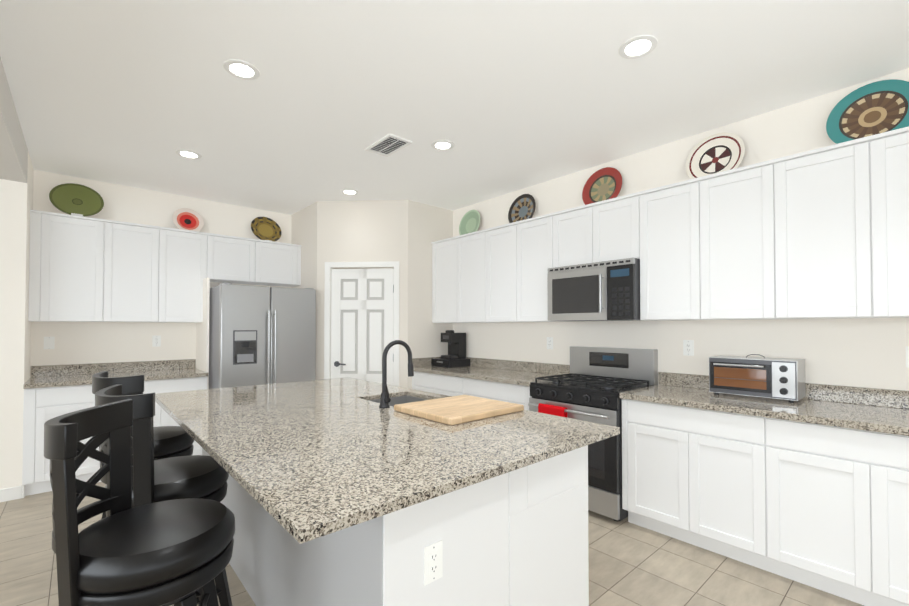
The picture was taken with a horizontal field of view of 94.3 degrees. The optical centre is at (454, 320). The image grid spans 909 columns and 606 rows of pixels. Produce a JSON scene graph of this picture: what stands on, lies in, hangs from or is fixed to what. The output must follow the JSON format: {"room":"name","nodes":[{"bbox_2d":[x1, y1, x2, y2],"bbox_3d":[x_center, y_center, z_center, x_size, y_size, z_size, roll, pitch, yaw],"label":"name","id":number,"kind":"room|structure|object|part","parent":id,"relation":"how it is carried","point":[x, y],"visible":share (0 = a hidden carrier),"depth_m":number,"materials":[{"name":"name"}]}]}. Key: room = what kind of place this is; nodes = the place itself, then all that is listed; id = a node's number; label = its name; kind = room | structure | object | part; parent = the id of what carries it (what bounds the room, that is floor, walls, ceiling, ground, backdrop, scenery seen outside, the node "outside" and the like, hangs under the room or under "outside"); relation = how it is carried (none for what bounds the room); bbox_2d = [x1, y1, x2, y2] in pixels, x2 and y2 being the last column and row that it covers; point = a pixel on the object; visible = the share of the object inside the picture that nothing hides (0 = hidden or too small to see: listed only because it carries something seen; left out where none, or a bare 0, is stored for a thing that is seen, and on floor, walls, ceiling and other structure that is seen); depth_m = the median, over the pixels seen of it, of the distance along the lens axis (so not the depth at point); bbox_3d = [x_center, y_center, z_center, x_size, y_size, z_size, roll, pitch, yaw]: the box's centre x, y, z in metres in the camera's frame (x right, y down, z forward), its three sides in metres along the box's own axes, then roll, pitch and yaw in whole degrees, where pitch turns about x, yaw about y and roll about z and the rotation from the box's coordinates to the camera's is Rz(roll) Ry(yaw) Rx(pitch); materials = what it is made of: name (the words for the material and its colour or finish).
{"room":"kitchen","nodes":[
{"label":"kitchen","id":0,"kind":"room"},
{"bbox_2d":[0,57,27,182],"bbox_3d":[-2.172,-1.392,-1.782,4.980,0.390,9.481,1,-1,-42],"label":"wall","id":1,"kind":"structure","parent":0,"point":[13,157],"depth_m":2.78,"materials":[{"name":"grey paint"}]},
{"bbox_2d":[0,152,33,488],"bbox_3d":[-5.548,-0.065,1.998,4.980,2.920,0.690,1,-1,-42],"label":"wall","id":2,"kind":"structure","parent":0,"point":[16,202],"depth_m":3.35,"materials":[{"name":"white paint"}]},
{"bbox_2d":[0,485,24,501],"bbox_3d":[-5.326,1.341,1.735,4.994,0.100,0.064,1,-1,-42],"label":"baseboard","id":3,"kind":"structure","parent":2,"relation":"attached to","point":[12,493],"depth_m":3.33,"materials":[{"name":"white wood"}]},
{"bbox_2d":[30,170,291,375],"bbox_3d":[-2.472,0.046,5.109,3.753,2.800,0.120,1,-1,-42],"label":"wall","id":4,"kind":"structure","parent":0,"point":[91,342],"depth_m":4.30,"materials":[{"name":"white paint"}]},
{"bbox_2d":[44,337,54,348],"bbox_3d":[-3.743,0.206,3.892,0.072,0.116,0.008,1,-1,-42],"label":"outlet","id":5,"kind":"object","parent":4,"relation":"attached to","point":[49,342],"visible":1,"depth_m":3.89,"materials":[{"name":"white plastic"}]},
{"bbox_2d":[31,359,195,374],"bbox_3d":[-3.343,0.468,4.231,1.288,0.100,0.021,1,-1,-42],"label":"backsplash","id":6,"kind":"structure","parent":4,"relation":"attached to","point":[162,365],"depth_m":4.16,"materials":[{"name":"grey stone"}]},
{"bbox_2d":[152,335,160,346],"bbox_3d":[-3.133,0.215,4.434,0.072,0.116,0.006,1,-1,-42],"label":"electrical outlet","id":7,"kind":"object","parent":4,"relation":"attached to","point":[156,341],"visible":1,"depth_m":4.43,"materials":[{"name":"white plastic"}]},
{"bbox_2d":[28,210,301,322],"bbox_3d":[-2.845,-0.455,4.474,2.334,0.950,0.341,1,-1,-42],"label":"upper cabinet","id":8,"kind":"object","parent":4,"relation":"attached to","point":[85,269],"visible":0.92,"depth_m":4.06,"materials":[{"name":"white wood"}]},
{"bbox_2d":[49,183,103,216],"bbox_3d":[-3.552,-1.127,3.970,0.384,0.392,0.057,1,-28,-42],"label":"plate","id":9,"kind":"object","parent":8,"relation":"on","point":[75,199],"visible":0.98,"depth_m":3.98,"materials":[{"name":"green ceramic"}]},
{"bbox_2d":[172,208,203,230],"bbox_3d":[-2.902,-1.082,4.593,0.294,0.302,0.057,1,-17,-42],"label":"plate","id":10,"kind":"object","parent":8,"relation":"on","point":[187,219],"visible":0.85,"depth_m":4.61,"materials":[{"name":"red"}]},
{"bbox_2d":[251,217,280,241],"bbox_3d":[-2.287,-1.099,5.121,0.354,0.362,0.057,1,-23,-42],"label":"plate","id":11,"kind":"object","parent":8,"relation":"on","point":[266,228],"visible":0.9,"depth_m":5.13,"materials":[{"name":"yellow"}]},
{"bbox_2d":[196,278,209,388],"bbox_3d":[-2.686,0.500,4.484,0.023,1.872,0.520,1,-1,-42],"label":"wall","id":12,"kind":"structure","parent":0,"point":[202,346],"depth_m":4.36,"materials":[{"name":"white paint"}]},
{"bbox_2d":[291,202,316,379],"bbox_3d":[-1.786,0.046,5.117,0.110,2.800,0.780,1,-1,-42],"label":"wall","id":13,"kind":"structure","parent":0,"point":[304,227],"depth_m":5.00,"materials":[{"name":"beige paint"}]},
{"bbox_2d":[316,200,407,387],"bbox_3d":[-1.042,0.041,4.813,1.046,2.800,0.110,0,-1,3],"label":"wall","id":14,"kind":"structure","parent":0,"point":[363,231],"depth_m":4.77,"materials":[{"name":"beige paint"}]},
{"bbox_2d":[324,261,398,385],"bbox_3d":[-1.043,0.389,4.799,0.854,2.104,0.126,0,-1,3],"label":"door frame","id":15,"kind":"structure","parent":14,"relation":"attached to","point":[329,266],"depth_m":4.76,"materials":[{"name":"white wood"}]},
{"bbox_2d":[331,268,393,384],"bbox_3d":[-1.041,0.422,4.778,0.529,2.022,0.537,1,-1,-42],"label":"pantry door","id":16,"kind":"structure","parent":14,"relation":"in","point":[362,319],"depth_m":4.78,"materials":[{"name":"white wood"}]},
{"bbox_2d":[408,200,452,388],"bbox_3d":[-0.308,0.044,4.992,0.673,2.800,0.110,1,-1,-42],"label":"wall","id":17,"kind":"structure","parent":0,"point":[428,225],"depth_m":4.88,"materials":[{"name":"beige paint"}]},
{"bbox_2d":[412,357,440,368],"bbox_3d":[-0.262,0.479,4.934,0.624,0.100,0.023,1,-1,-42],"label":"backsplash","id":18,"kind":"structure","parent":17,"relation":"attached to","point":[416,361],"depth_m":4.82,"materials":[{"name":"grey stone"}]},
{"bbox_2d":[0,482,863,605],"bbox_3d":[-0.953,1.398,-0.284,8.853,0.080,10.170,1,-1,-42],"label":"floor","id":19,"kind":"structure","parent":0,"point":[631,564],"depth_m":2.34,"materials":[{"name":"tile"}]},
{"bbox_2d":[22,383,100,495],"bbox_3d":[-3.412,0.986,3.764,0.577,0.876,0.616,1,-1,-42],"label":"base cabinet","id":20,"kind":"object","parent":19,"relation":"on","point":[52,391],"depth_m":3.43,"materials":[{"name":"white wood"}]},
{"bbox_2d":[23,367,207,390],"bbox_3d":[-3.136,0.533,3.997,1.288,0.038,0.645,1,-1,-42],"label":"countertop","id":21,"kind":"structure","parent":20,"relation":"on","point":[183,372],"depth_m":3.86,"materials":[{"name":"grey stone"}]},
{"bbox_2d":[44,399,234,605],"bbox_3d":[-0.958,0.832,1.346,0.518,1.110,0.516,1,-1,-42],"label":"stool","id":22,"kind":"object","parent":19,"relation":"on","point":[177,552],"visible":1,"depth_m":1.24,"materials":[{"name":"black wood"}]},
{"bbox_2d":[92,371,193,518],"bbox_3d":[-1.801,0.851,2.482,0.516,1.110,0.512,1,-1,-42],"label":"stool","id":23,"kind":"object","parent":19,"relation":"on","point":[173,441],"visible":0.15,"depth_m":2.36,"materials":[{"name":"black wood"}]},
{"bbox_2d":[95,384,231,605],"bbox_3d":[-1.266,0.841,1.858,0.498,1.110,0.480,1,-1,-42],"label":"stool","id":24,"kind":"object","parent":19,"relation":"on","point":[183,477],"visible":0.31,"depth_m":1.70,"materials":[{"name":"black wood"}]},
{"bbox_2d":[143,375,207,454],"bbox_3d":[-2.975,0.992,4.152,0.830,0.876,0.616,1,-1,-42],"label":"base cabinet","id":25,"kind":"object","parent":19,"relation":"on","point":[161,418],"depth_m":3.99,"materials":[{"name":"white wood"}]},
{"bbox_2d":[209,283,315,388],"bbox_3d":[-2.151,0.541,4.640,0.945,1.795,0.938,1,-1,-42],"label":"fridge","id":26,"kind":"object","parent":19,"relation":"on","point":[259,335],"visible":0.65,"depth_m":4.29,"materials":[{"name":"grey metal"}]},
{"bbox_3d":[-1.984,0.301,4.209,0.397,0.821,0.067,1,-1,-42],"label":"handle","id":27,"kind":"part","parent":26,"relation":"part of","materials":[{"name":"silver metal"}]},
{"bbox_2d":[202,393,588,605],"bbox_3d":[-0.585,0.961,2.478,1.119,0.884,2.400,1,-1,-42],"label":"kitchen island","id":28,"kind":"object","parent":19,"relation":"on","point":[520,538],"depth_m":1.58,"materials":[{"name":"white wood"}]},
{"bbox_2d":[155,381,558,544],"bbox_3d":[-0.832,0.499,2.209,0.964,0.030,2.565,1,-1,-42],"label":"island countertop","id":29,"kind":"structure","parent":28,"relation":"on","point":[320,463],"depth_m":1.54,"materials":[{"name":"grey stone"}]},
{"bbox_2d":[369,396,425,406],"bbox_3d":[-0.210,0.625,2.528,0.400,0.208,0.830,1,-1,-42],"label":"sink","id":30,"kind":"object","parent":29,"relation":"in","point":[395,400],"depth_m":2.89,"materials":[{"name":"silver metal"}]},
{"bbox_2d":[424,540,442,585],"bbox_3d":[-0.066,0.764,1.331,0.072,0.116,0.006,1,-1,-42],"label":"outlet","id":31,"kind":"object","parent":28,"relation":"attached to","point":[433,562],"visible":1,"depth_m":1.33,"materials":[{"name":"white plastic"}]},
{"bbox_2d":[303,377,619,456],"bbox_3d":[-0.290,0.507,2.690,0.486,0.030,2.565,1,-1,-42],"label":"island countertop","id":32,"kind":"structure","parent":28,"relation":"on","point":[570,434],"depth_m":1.95,"materials":[{"name":"grey stone"}]},
{"bbox_2d":[379,340,413,407],"bbox_3d":[-0.320,0.299,2.410,0.235,0.375,0.095,1,-1,-42],"label":"faucet","id":33,"kind":"object","parent":32,"relation":"on","point":[385,399],"visible":1,"depth_m":2.36,"materials":[{"name":"black metal"}]},
{"bbox_2d":[394,395,523,424],"bbox_3d":[0.024,0.468,2.264,0.524,0.032,0.470,1,-1,-42],"label":"cutting board","id":34,"kind":"object","parent":32,"relation":"on","point":[455,410],"visible":1,"depth_m":2.17,"materials":[{"name":"brown wood"}]},
{"bbox_2d":[412,373,459,395],"bbox_3d":[0.031,1.000,4.634,0.616,0.876,0.847,1,-1,-42],"label":"base cabinet","id":35,"kind":"object","parent":19,"relation":"on","point":[428,382],"depth_m":4.42,"materials":[{"name":"white wood"}]},
{"bbox_2d":[460,377,531,410],"bbox_3d":[0.593,0.990,4.001,0.616,0.876,0.846,1,-1,-42],"label":"base cabinet","id":36,"kind":"object","parent":19,"relation":"on","point":[517,394],"depth_m":3.78,"materials":[{"name":"white wood"}]},
{"bbox_2d":[414,365,563,388],"bbox_3d":[0.301,0.538,4.315,0.645,0.038,1.693,1,-1,-42],"label":"countertop","id":37,"kind":"structure","parent":36,"relation":"on","point":[473,372],"depth_m":4.11,"materials":[{"name":"grey stone"}]},
{"bbox_2d":[431,330,469,367],"bbox_3d":[-0.047,0.319,4.885,0.332,0.416,0.320,1,-1,-42],"label":"coffee maker","id":38,"kind":"object","parent":37,"relation":"on","point":[455,357],"visible":1,"depth_m":4.84,"materials":[{"name":"black plastic"}]},
{"bbox_2d":[528,346,657,520],"bbox_3d":[1.085,0.822,3.361,0.722,1.190,0.752,1,-1,-42],"label":"range","id":39,"kind":"object","parent":19,"relation":"on","point":[593,384],"visible":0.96,"depth_m":3.14,"materials":[{"name":"silver metal"}]},
{"bbox_2d":[538,403,567,417],"bbox_3d":[0.746,0.808,3.213,0.054,0.324,0.235,1,-1,-42],"label":"hanging towel","id":40,"kind":"object","parent":39,"relation":"hanging from","point":[551,409],"visible":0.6,"depth_m":3.19,"materials":[{"name":"red fabric"}]},
{"bbox_2d":[622,400,747,563],"bbox_3d":[1.674,0.970,2.783,0.616,0.876,0.876,1,-1,-42],"label":"base cabinet","id":41,"kind":"object","parent":19,"relation":"on","point":[685,470],"depth_m":2.59,"materials":[{"name":"white wood"}]},
{"bbox_2d":[748,416,908,605],"bbox_3d":[2.196,0.960,2.195,0.616,0.876,0.934,1,-1,-42],"label":"base cabinet","id":42,"kind":"object","parent":19,"relation":"on","point":[811,488],"depth_m":2.10,"materials":[{"name":"white wood"}]},
{"bbox_2d":[620,384,908,435],"bbox_3d":[2.187,0.503,2.192,0.645,0.038,2.452,1,-1,-42],"label":"countertop","id":43,"kind":"structure","parent":42,"relation":"on","point":[830,413],"depth_m":2.36,"materials":[{"name":"grey stone"}]},
{"bbox_2d":[709,354,805,402],"bbox_3d":[1.929,0.354,2.710,0.285,0.275,0.465,1,-1,-42],"label":"toaster oven","id":44,"kind":"object","parent":43,"relation":"on","point":[775,378],"visible":1,"depth_m":2.61,"materials":[{"name":"silver metal"}]},
{"bbox_2d":[0,0,908,214],"bbox_3d":[0.909,-1.475,1.417,3.873,0.120,10.170,1,-1,-42],"label":"ceiling","id":45,"kind":"structure","parent":0,"point":[507,96],"depth_m":2.48,"materials":[{"name":"white paint"}]},
{"bbox_2d":[176,149,201,158],"bbox_3d":[-2.199,-1.375,3.490,0.184,0.009,0.184,1,-1,-42],"label":"recessed light","id":46,"kind":"object","parent":45,"relation":"in","point":[189,154],"visible":1,"depth_m":3.48,"materials":[{"name":"white plastic"}]},
{"bbox_2d":[223,59,259,79],"bbox_3d":[-1.183,-1.394,2.346,0.184,0.009,0.184,1,-1,-42],"label":"recessed light","id":47,"kind":"object","parent":45,"relation":"in","point":[241,69],"visible":1,"depth_m":2.34,"materials":[{"name":"white plastic"}]},
{"bbox_2d":[341,189,358,194],"bbox_3d":[-1.107,-1.359,4.459,0.184,0.009,0.184,1,-1,-42],"label":"recessed light","id":48,"kind":"object","parent":45,"relation":"in","point":[349,191],"visible":1,"depth_m":4.45,"materials":[{"name":"white plastic"}]},
{"bbox_2d":[365,133,412,156],"bbox_3d":[-0.521,-1.377,3.324,0.210,0.012,0.360,1,-1,-42],"label":"ceiling vent","id":49,"kind":"object","parent":45,"relation":"in","point":[389,144],"visible":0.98,"depth_m":3.31,"materials":[{"name":"white metal"}]},
{"bbox_2d":[431,140,454,149],"bbox_3d":[-0.091,-1.378,3.315,0.184,0.009,0.184,1,-1,-42],"label":"recessed light","id":50,"kind":"object","parent":45,"relation":"in","point":[442,145],"visible":0.98,"depth_m":3.31,"materials":[{"name":"white plastic"}]},
{"bbox_2d":[619,35,657,58],"bbox_3d":[0.938,-1.397,2.156,0.184,0.009,0.184,1,-1,-42],"label":"recessed light","id":51,"kind":"object","parent":45,"relation":"in","point":[639,46],"visible":1,"depth_m":2.15,"materials":[{"name":"white plastic"}]},
{"bbox_2d":[453,68,908,390],"bbox_3d":[2.312,0.005,2.638,0.120,2.800,10.170,1,-1,-42],"label":"wall","id":52,"kind":"structure","parent":0,"point":[867,352],"depth_m":3.03,"materials":[{"name":"white paint"}]},
{"bbox_2d":[431,238,450,322],"bbox_3d":[0.023,-0.448,4.884,0.326,0.950,0.497,1,-1,-42],"label":"upper cabinet","id":53,"kind":"object","parent":52,"relation":"attached to","point":[441,249],"depth_m":4.84,"materials":[{"name":"white wood"}]},
{"bbox_2d":[451,231,494,322],"bbox_3d":[0.295,-0.453,4.578,0.326,0.950,0.556,1,-1,-42],"label":"upper cabinet","id":54,"kind":"object","parent":52,"relation":"attached to","point":[465,247],"depth_m":4.54,"materials":[{"name":"white wood"}]},
{"bbox_2d":[459,210,480,234],"bbox_3d":[0.182,-1.107,4.891,0.057,0.362,0.354,14,-10,-41],"label":"plate","id":55,"kind":"object","parent":54,"relation":"on","point":[470,221],"visible":0.88,"depth_m":4.92,"materials":[{"name":"green ceramic"}]},
{"bbox_2d":[479,223,510,322],"bbox_3d":[0.576,-0.458,4.262,0.326,0.950,0.526,1,-1,-42],"label":"upper cabinet","id":56,"kind":"object","parent":52,"relation":"attached to","point":[494,242],"depth_m":4.22,"materials":[{"name":"white wood"}]},
{"bbox_2d":[466,357,569,373],"bbox_3d":[0.534,0.472,4.524,0.021,0.100,1.693,1,-1,-42],"label":"backsplash","id":57,"kind":"structure","parent":52,"relation":"attached to","point":[529,367],"depth_m":4.33,"materials":[{"name":"grey stone"}]},
{"bbox_2d":[511,213,573,321],"bbox_3d":[0.828,-0.463,3.978,0.326,0.950,0.467,1,-1,-42],"label":"upper cabinet","id":58,"kind":"object","parent":52,"relation":"attached to","point":[532,239],"depth_m":3.88,"materials":[{"name":"white wood"}]},
{"bbox_2d":[508,194,535,222],"bbox_3d":[0.693,-1.117,4.315,0.057,0.362,0.354,14,-10,-41],"label":"plate","id":59,"kind":"object","parent":58,"relation":"on","point":[523,207],"visible":0.92,"depth_m":4.34,"materials":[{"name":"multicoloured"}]},
{"bbox_2d":[547,337,552,348],"bbox_3d":[0.927,0.220,4.099,0.006,0.116,0.072,1,-1,-42],"label":"electrical outlet","id":60,"kind":"object","parent":52,"relation":"attached to","point":[549,342],"visible":1,"depth_m":4.09,"materials":[{"name":"white plastic"}]},
{"bbox_2d":[551,206,582,266],"bbox_3d":[1.130,-0.699,3.642,0.326,0.488,0.442,1,-1,-42],"label":"upper cabinet","id":61,"kind":"object","parent":52,"relation":"attached to","point":[569,222],"depth_m":3.58,"materials":[{"name":"white wood"}]},
{"bbox_2d":[583,192,638,263],"bbox_3d":[1.345,-0.703,3.400,0.326,0.488,0.442,1,-1,-42],"label":"upper cabinet","id":62,"kind":"object","parent":52,"relation":"attached to","point":[610,226],"depth_m":3.29,"materials":[{"name":"white wood"}]},
{"bbox_2d":[547,258,644,320],"bbox_3d":[1.186,-0.227,3.467,0.463,0.453,0.754,1,-1,-42],"label":"microwave","id":63,"kind":"object","parent":62,"relation":"attached to","point":[604,291],"visible":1,"depth_m":3.29,"materials":[{"name":"grey metal"}]},
{"bbox_2d":[582,167,621,204],"bbox_3d":[1.280,-1.138,3.653,0.057,0.382,0.374,14,-10,-41],"label":"plate","id":64,"kind":"object","parent":62,"relation":"on","point":[602,184],"visible":0.83,"depth_m":3.67,"materials":[{"name":"red ceramic"}]},
{"bbox_2d":[639,180,686,320],"bbox_3d":[1.646,-0.478,3.057,0.326,0.950,0.465,1,-1,-42],"label":"upper cabinet","id":65,"kind":"object","parent":52,"relation":"attached to","point":[663,209],"depth_m":3.00,"materials":[{"name":"white wood"}]},
{"bbox_2d":[683,340,693,355],"bbox_3d":[1.757,0.204,3.165,0.006,0.116,0.072,1,-1,-42],"label":"electrical outlet","id":66,"kind":"object","parent":52,"relation":"attached to","point":[688,347],"visible":1,"depth_m":3.16,"materials":[{"name":"white plastic"}]},
{"bbox_2d":[687,163,758,320],"bbox_3d":[1.896,-0.482,2.776,0.326,0.950,0.524,1,-1,-42],"label":"upper cabinet","id":67,"kind":"object","parent":52,"relation":"attached to","point":[723,207],"depth_m":2.72,"materials":[{"name":"white wood"}]},
{"bbox_2d":[686,132,744,178],"bbox_3d":[1.854,-1.148,3.006,0.057,0.382,0.374,14,-10,-41],"label":"plate","id":68,"kind":"object","parent":67,"relation":"on","point":[717,153],"visible":0.88,"depth_m":3.02,"materials":[{"name":"white ceramic"}]},
{"bbox_2d":[658,372,908,407],"bbox_3d":[2.420,0.438,2.400,0.021,0.100,2.452,1,-1,-42],"label":"backsplash","id":69,"kind":"structure","parent":52,"relation":"attached to","point":[887,398],"depth_m":2.52,"materials":[{"name":"grey stone"}]},
{"bbox_2d":[759,141,850,319],"bbox_3d":[2.167,-0.487,2.470,0.326,0.950,0.528,1,-1,-42],"label":"upper cabinet","id":70,"kind":"object","parent":52,"relation":"attached to","point":[821,233],"depth_m":2.41,"materials":[{"name":"white wood"}]},
{"bbox_2d":[826,79,908,143],"bbox_3d":[2.385,-1.168,2.408,0.057,0.402,0.394,14,-10,-41],"label":"plate","id":71,"kind":"object","parent":70,"relation":"on","point":[877,107],"visible":0.9,"depth_m":2.42,"materials":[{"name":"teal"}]},
{"bbox_2d":[851,126,908,318],"bbox_3d":[2.439,-0.492,2.164,0.326,0.950,0.528,1,-1,-42],"label":"upper cabinet","id":72,"kind":"object","parent":52,"relation":"attached to","point":[879,162],"depth_m":2.18,"materials":[{"name":"white wood"}]},
{"bbox_2d":[906,346,908,366],"bbox_3d":[2.520,0.200,2.305,0.006,0.116,0.072,1,-1,-42],"label":"electrical outlet","id":73,"kind":"object","parent":52,"relation":"attached to","point":[907,356],"visible":1,"depth_m":2.33,"materials":[{"name":"white plastic"}]}
]}

